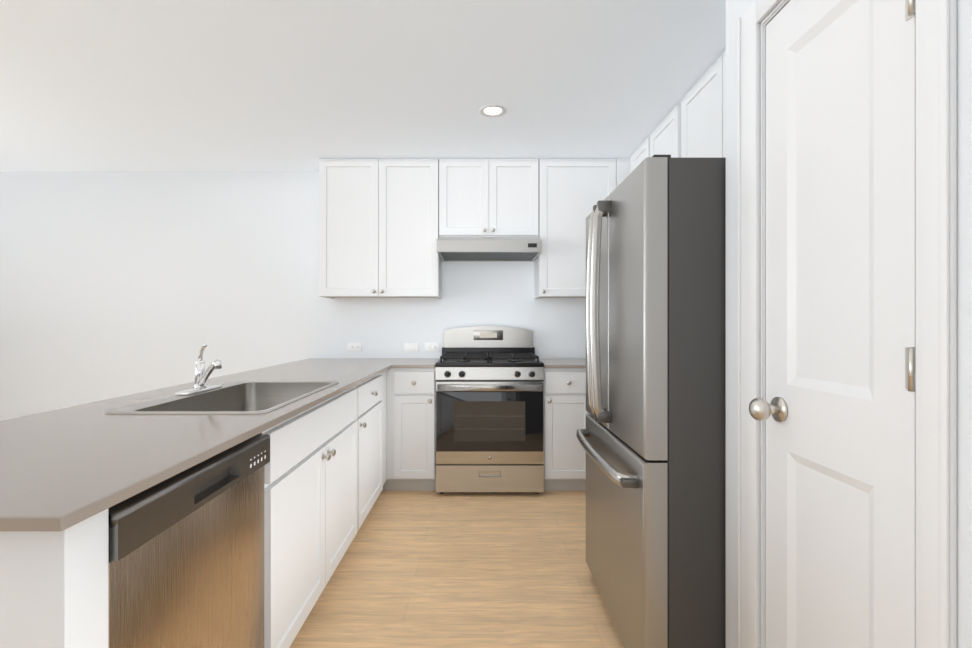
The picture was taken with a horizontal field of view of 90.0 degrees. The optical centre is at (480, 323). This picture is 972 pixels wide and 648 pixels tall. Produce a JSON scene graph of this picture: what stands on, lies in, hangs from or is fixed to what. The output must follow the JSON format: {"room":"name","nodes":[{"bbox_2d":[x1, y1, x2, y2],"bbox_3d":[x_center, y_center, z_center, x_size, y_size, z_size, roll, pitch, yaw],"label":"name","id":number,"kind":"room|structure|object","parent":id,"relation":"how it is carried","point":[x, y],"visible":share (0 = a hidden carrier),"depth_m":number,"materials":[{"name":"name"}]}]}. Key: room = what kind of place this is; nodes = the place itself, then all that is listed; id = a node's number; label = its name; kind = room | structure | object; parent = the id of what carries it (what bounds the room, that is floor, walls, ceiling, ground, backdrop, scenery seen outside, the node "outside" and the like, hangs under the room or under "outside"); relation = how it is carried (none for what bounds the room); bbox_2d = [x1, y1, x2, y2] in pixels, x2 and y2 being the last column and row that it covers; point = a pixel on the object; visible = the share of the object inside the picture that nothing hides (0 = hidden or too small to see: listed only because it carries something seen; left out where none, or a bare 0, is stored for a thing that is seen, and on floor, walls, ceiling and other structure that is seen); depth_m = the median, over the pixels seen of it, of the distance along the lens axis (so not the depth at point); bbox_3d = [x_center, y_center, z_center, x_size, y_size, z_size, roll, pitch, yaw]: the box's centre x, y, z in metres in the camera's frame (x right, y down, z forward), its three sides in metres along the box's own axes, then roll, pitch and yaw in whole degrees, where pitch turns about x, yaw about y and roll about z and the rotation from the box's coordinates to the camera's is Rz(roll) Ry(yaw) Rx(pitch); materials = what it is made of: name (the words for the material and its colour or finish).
{"room":"kitchen","nodes":[
{"label":"kitchen","id":0,"kind":"room"},
{"bbox_2d":[0,172,585,420],"bbox_3d":[-1.560,-0.035,4.100,6.280,2.470,0.100,0,0,0],"label":"wall","id":1,"kind":"structure","parent":0,"point":[115,284],"depth_m":4.05,"materials":[{"name":"white paint"}]},
{"bbox_2d":[348,343,361,350],"bbox_3d":[-1.044,0.192,4.045,0.117,0.072,0.009,0,0,0],"label":"electrical outlet","id":2,"kind":"object","parent":1,"relation":"attached to","point":[354,346],"visible":1,"depth_m":4.04,"materials":[{"name":"white plastic"}]},
{"bbox_2d":[319,159,441,298],"bbox_3d":[-0.777,-0.739,3.863,0.916,1.058,0.372,0,0,0],"label":"upper cabinet","id":3,"kind":"object","parent":1,"relation":"attached to","point":[378,227],"visible":1,"depth_m":3.72,"materials":[{"name":"white wood"}]},
{"bbox_2d":[404,343,418,351],"bbox_3d":[-0.572,0.194,4.044,0.117,0.072,0.012,0,0,0],"label":"electrical outlet","id":4,"kind":"object","parent":1,"relation":"attached to","point":[411,347],"visible":1,"depth_m":4.04,"materials":[{"name":"white plastic"}]},
{"bbox_2d":[425,343,438,350],"bbox_3d":[-0.400,0.192,4.045,0.117,0.072,0.009,0,0,0],"label":"electrical outlet","id":5,"kind":"object","parent":1,"relation":"attached to","point":[431,346],"visible":1,"depth_m":4.04,"materials":[{"name":"white plastic"}]},
{"bbox_2d":[439,159,538,236],"bbox_3d":[0.066,-0.966,3.863,0.764,0.605,0.372,0,0,0],"label":"upper cabinet","id":6,"kind":"object","parent":1,"relation":"attached to","point":[488,197],"visible":0.98,"depth_m":3.72,"materials":[{"name":"white wood"}]},
{"bbox_2d":[437,237,541,260],"bbox_3d":[0.066,-0.592,3.773,0.756,0.141,0.551,0,0,0],"label":"range hood","id":7,"kind":"object","parent":6,"relation":"attached to","point":[489,248],"visible":1,"depth_m":3.50,"materials":[{"name":"silver metal"}]},
{"bbox_2d":[534,159,615,298],"bbox_3d":[0.746,-0.739,3.863,0.589,1.058,0.372,0,0,0],"label":"upper cabinet","id":8,"kind":"object","parent":1,"relation":"attached to","point":[572,192],"visible":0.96,"depth_m":3.72,"materials":[{"name":"white wood"}]},
{"bbox_2d":[0,0,725,171],"bbox_3d":[-1.560,-1.320,1.225,6.280,0.100,5.850,0,0,0],"label":"ceiling","id":9,"kind":"structure","parent":0,"point":[196,85],"depth_m":2.52,"materials":[{"name":"white paint"}]},
{"bbox_2d":[479,105,505,116],"bbox_3d":[0.075,-1.266,2.890,0.160,0.008,0.160,0,0,0],"label":"recessed light","id":10,"kind":"object","parent":9,"relation":"in","point":[492,110],"visible":1,"depth_m":2.88,"materials":[{"name":"white paint"}]},
{"bbox_2d":[289,491,623,647],"bbox_3d":[-1.560,1.250,1.225,6.280,0.100,5.850,0,0,0],"label":"floor","id":11,"kind":"structure","parent":0,"point":[424,569],"depth_m":2.28,"materials":[{"name":"brown wood"}]},
{"bbox_2d":[108,434,269,647],"bbox_3d":[-0.931,0.765,1.155,0.598,0.870,0.616,0,0,0],"label":"dishwasher","id":12,"kind":"object","parent":11,"relation":"on","point":[185,558],"visible":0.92,"depth_m":1.10,"materials":[{"name":"silver metal"}]},
{"bbox_2d":[60,418,359,647],"bbox_3d":[-0.941,0.855,2.010,0.602,0.690,1.080,0,0,0],"label":"base cabinet","id":13,"kind":"object","parent":11,"relation":"on","point":[325,473],"depth_m":1.65,"materials":[{"name":"white wood"}]},
{"bbox_2d":[291,372,383,526],"bbox_3d":[-0.941,0.755,2.873,0.602,0.890,0.646,0,0,0],"label":"base cabinet","id":14,"kind":"object","parent":11,"relation":"on","point":[364,401],"depth_m":2.77,"materials":[{"name":"white wood"}]},
{"bbox_2d":[0,358,395,530],"bbox_3d":[-1.018,0.297,2.385,0.803,0.023,3.329,0,0,0],"label":"countertop","id":15,"kind":"structure","parent":14,"relation":"on","point":[62,469],"depth_m":1.16,"materials":[{"name":"beige stone"}]},
{"bbox_2d":[175,344,221,394],"bbox_3d":[-1.105,0.180,2.020,0.190,0.198,0.270,0,0,0],"label":"faucet","id":16,"kind":"object","parent":15,"relation":"on","point":[202,374],"visible":1,"depth_m":2.01,"materials":[{"name":"silver metal"}]},
{"bbox_2d":[104,381,338,413],"bbox_3d":[-0.948,0.382,1.965,0.525,0.203,0.844,0,0,0],"label":"sink","id":17,"kind":"object","parent":15,"relation":"in","point":[247,397],"visible":0.44,"depth_m":2.17,"materials":[{"name":"silver metal"}]},
{"bbox_2d":[384,370,386,482],"bbox_3d":[-0.941,0.755,3.317,0.602,0.890,0.244,0,0,0],"label":"base cabinet","id":18,"kind":"object","parent":11,"relation":"on","point":[385,372],"depth_m":3.39,"materials":[{"name":"white wood"}]},
{"bbox_2d":[382,367,435,490],"bbox_3d":[-0.789,0.755,3.718,0.942,0.890,0.662,0,0,0],"label":"base cabinet","id":19,"kind":"object","parent":11,"relation":"on","point":[411,429],"visible":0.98,"depth_m":3.43,"materials":[{"name":"white wood"}]},
{"bbox_2d":[396,358,439,367],"bbox_3d":[-0.464,0.297,3.724,0.293,0.023,0.652,0,0,0],"label":"countertop","id":20,"kind":"structure","parent":19,"relation":"on","point":[400,362],"depth_m":3.61,"materials":[{"name":"beige stone"}]},
{"bbox_2d":[435,326,543,493],"bbox_3d":[0.066,0.609,3.662,0.754,1.182,0.717,0,0,0],"label":"range","id":21,"kind":"object","parent":11,"relation":"on","point":[489,409],"visible":1,"depth_m":3.37,"materials":[{"name":"silver metal"}]},
{"bbox_2d":[543,368,587,490],"bbox_3d":[0.964,0.755,3.718,1.030,0.890,0.662,0,0,0],"label":"base cabinet","id":22,"kind":"object","parent":11,"relation":"on","point":[565,413],"visible":0.38,"depth_m":3.43,"materials":[{"name":"white wood"}]},
{"bbox_2d":[539,358,585,367],"bbox_3d":[0.965,0.297,3.724,1.030,0.023,0.649,0,0,0],"label":"countertop","id":23,"kind":"structure","parent":22,"relation":"on","point":[548,362],"depth_m":3.61,"materials":[{"name":"beige stone"}]},
{"bbox_2d":[576,155,725,647],"bbox_3d":[0.937,0.335,1.920,1.026,1.731,0.840,0,0,0],"label":"fridge","id":24,"kind":"object","parent":11,"relation":"on","point":[651,437],"visible":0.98,"depth_m":1.50,"materials":[{"name":"grey metal"}]},
{"bbox_2d":[726,0,971,647],"bbox_3d":[0.807,-0.035,-0.058,0.115,2.470,3.085,0,0,0],"label":"wall","id":25,"kind":"structure","parent":0,"point":[736,10],"depth_m":1.26,"materials":[{"name":"white paint"}]},
{"bbox_2d":[749,0,915,647],"bbox_3d":[0.733,0.202,1.057,0.110,1.973,0.448,0,0,0],"label":"pantry door","id":26,"kind":"structure","parent":25,"relation":"in","point":[836,409],"depth_m":1.02,"materials":[{"name":"white paint"}]},
{"bbox_2d":[737,0,956,647],"bbox_3d":[0.797,0.168,1.074,0.133,2.065,0.624,0,0,0],"label":"door frame","id":27,"kind":"structure","parent":25,"relation":"attached to","point":[936,323],"depth_m":0.81,"materials":[{"name":"white paint"}]},
{"bbox_3d":[1.530,-0.035,2.768,0.100,2.470,2.565,0,0,0],"label":"wall","id":28,"kind":"structure","parent":0,"visible":0},
{"bbox_2d":[624,137,647,178],"bbox_3d":[1.304,-0.739,3.490,0.349,1.058,0.480,0,0,0],"label":"upper cabinet","id":29,"kind":"object","parent":28,"relation":"attached to","point":[641,153],"depth_m":3.53,"materials":[{"name":"white wood"}]},
{"bbox_2d":[648,106,675,157],"bbox_3d":[1.304,-0.739,3.006,0.349,1.058,0.490,0,0,0],"label":"upper cabinet","id":30,"kind":"object","parent":28,"relation":"attached to","point":[662,141],"depth_m":2.98,"materials":[{"name":"white wood"}]},
{"bbox_2d":[676,62,715,157],"bbox_3d":[1.304,-0.924,2.514,0.349,0.688,0.492,0,0,0],"label":"upper cabinet","id":31,"kind":"object","parent":28,"relation":"attached to","point":[692,124],"depth_m":2.52,"materials":[{"name":"white wood"}]},
{"bbox_2d":[716,50,725,157],"bbox_3d":[1.304,-0.924,2.073,0.349,0.688,0.390,0,0,0],"label":"upper cabinet","id":32,"kind":"object","parent":28,"relation":"attached to","point":[721,61],"depth_m":2.28,"materials":[{"name":"white wood"}]}
]}

